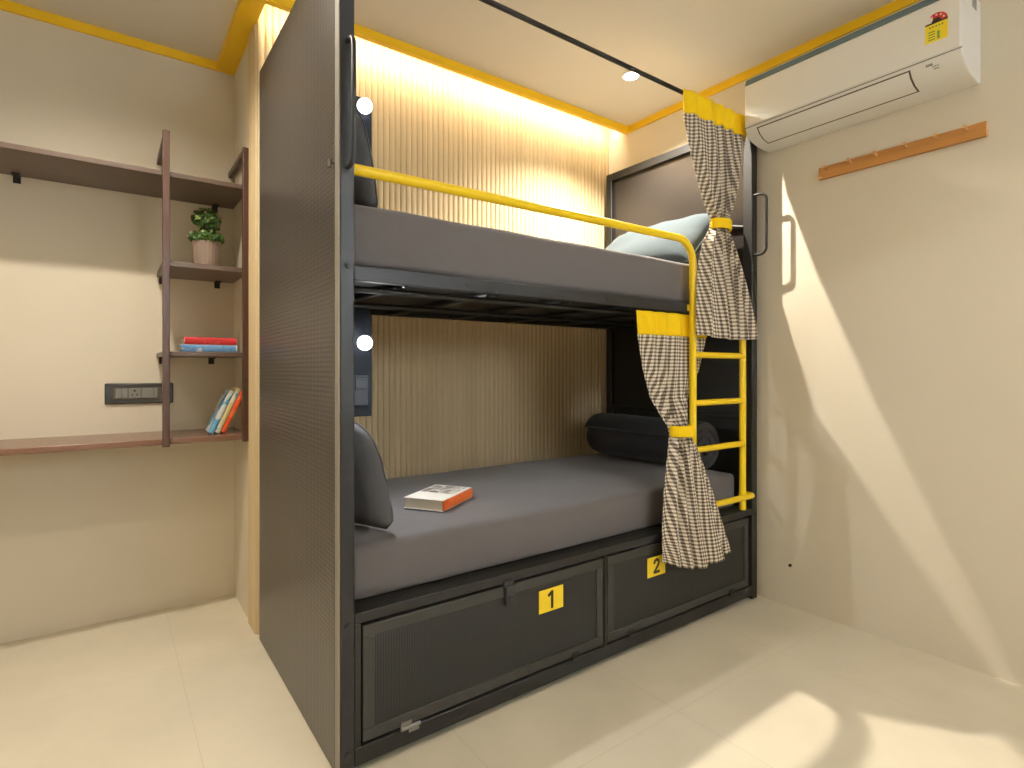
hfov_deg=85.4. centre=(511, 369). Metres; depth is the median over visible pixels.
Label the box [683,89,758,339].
curtain
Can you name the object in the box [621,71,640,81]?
recessed light
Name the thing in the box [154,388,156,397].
switch
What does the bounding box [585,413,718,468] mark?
bolster pillow
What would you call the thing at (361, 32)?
trim
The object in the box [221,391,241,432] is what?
book
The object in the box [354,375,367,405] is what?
switch
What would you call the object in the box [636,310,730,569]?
curtain
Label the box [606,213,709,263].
pillow
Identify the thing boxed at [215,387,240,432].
book
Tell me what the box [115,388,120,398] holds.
switch
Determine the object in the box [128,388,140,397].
socket
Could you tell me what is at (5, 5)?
trim
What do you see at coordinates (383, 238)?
mattress
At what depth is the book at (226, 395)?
2.46 m
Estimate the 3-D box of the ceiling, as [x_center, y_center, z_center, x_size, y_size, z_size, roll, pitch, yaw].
[0.201,-1.575,0.873,3.990,0.180,5.040,0,0,-36]
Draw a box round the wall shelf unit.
[0,129,248,455]
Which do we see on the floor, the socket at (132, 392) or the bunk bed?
the bunk bed
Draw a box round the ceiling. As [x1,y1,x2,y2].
[8,0,895,125]
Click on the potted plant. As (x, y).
(206, 245)
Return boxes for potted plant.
[187,207,224,265]
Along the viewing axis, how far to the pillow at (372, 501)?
1.71 m
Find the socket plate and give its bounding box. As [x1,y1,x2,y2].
[105,383,172,404]
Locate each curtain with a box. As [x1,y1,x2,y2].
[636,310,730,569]
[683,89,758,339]
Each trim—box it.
[0,0,233,75]
[217,0,264,74]
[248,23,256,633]
[256,0,627,133]
[626,0,920,133]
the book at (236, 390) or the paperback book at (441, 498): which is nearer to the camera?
the paperback book at (441, 498)
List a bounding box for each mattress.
[354,204,697,302]
[354,453,733,599]
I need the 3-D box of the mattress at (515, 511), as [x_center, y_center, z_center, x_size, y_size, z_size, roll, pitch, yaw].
[0.056,0.576,2.477,1.905,0.169,0.887,0,0,-36]
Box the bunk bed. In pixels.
[260,0,767,767]
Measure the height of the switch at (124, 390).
0.045 m
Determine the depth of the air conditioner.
2.16 m
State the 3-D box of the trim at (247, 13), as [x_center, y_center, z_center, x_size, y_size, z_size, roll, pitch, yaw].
[-1.198,-1.465,2.430,0.078,0.040,0.653,0,0,-36]
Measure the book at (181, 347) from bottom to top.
0.034 m
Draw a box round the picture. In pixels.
[422,485,466,493]
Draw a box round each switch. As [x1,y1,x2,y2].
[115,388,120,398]
[122,388,127,398]
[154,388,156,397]
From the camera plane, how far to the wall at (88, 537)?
2.42 m
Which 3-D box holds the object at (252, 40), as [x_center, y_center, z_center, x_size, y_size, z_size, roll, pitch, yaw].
[-1.108,-0.172,2.367,0.008,2.545,0.146,0,0,-36]
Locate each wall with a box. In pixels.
[0,10,233,643]
[234,4,608,634]
[609,0,1023,686]
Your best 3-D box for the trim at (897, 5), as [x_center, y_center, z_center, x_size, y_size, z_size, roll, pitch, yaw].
[1.923,-1.465,1.716,0.012,0.040,4.175,0,0,-36]
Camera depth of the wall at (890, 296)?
2.22 m
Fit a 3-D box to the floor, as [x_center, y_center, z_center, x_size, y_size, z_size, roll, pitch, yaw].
[0.201,1.140,0.873,3.990,0.080,5.040,0,0,-36]
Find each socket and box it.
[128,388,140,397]
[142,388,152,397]
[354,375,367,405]
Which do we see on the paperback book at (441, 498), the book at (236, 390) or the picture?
the picture
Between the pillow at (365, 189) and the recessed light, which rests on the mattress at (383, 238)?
the pillow at (365, 189)
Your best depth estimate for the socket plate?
2.47 m
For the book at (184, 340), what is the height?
0.032 m
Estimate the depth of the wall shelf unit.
2.27 m
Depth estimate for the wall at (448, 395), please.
2.89 m
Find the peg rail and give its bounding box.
[819,121,987,180]
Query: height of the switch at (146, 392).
0.045 m
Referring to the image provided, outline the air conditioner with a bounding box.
[745,0,980,152]
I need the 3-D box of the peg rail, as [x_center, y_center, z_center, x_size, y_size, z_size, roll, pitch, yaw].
[1.529,-0.871,2.227,0.048,0.053,0.582,0,0,-36]
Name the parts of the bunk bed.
panel, edge trim, post, grab handle, bulb, bulb, storage door, panel, rail, rail, guard rail, number plate, rail, rail, curtain rod, post, rail, rail, number plate, rail, panel, storage door, panel, panel, post, grab handle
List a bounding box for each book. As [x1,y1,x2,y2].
[177,344,236,351]
[181,337,236,344]
[205,389,233,433]
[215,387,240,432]
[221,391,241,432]
[404,485,472,511]
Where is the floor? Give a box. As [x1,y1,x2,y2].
[0,594,1023,767]
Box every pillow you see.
[354,112,377,207]
[354,422,392,528]
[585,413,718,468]
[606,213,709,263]

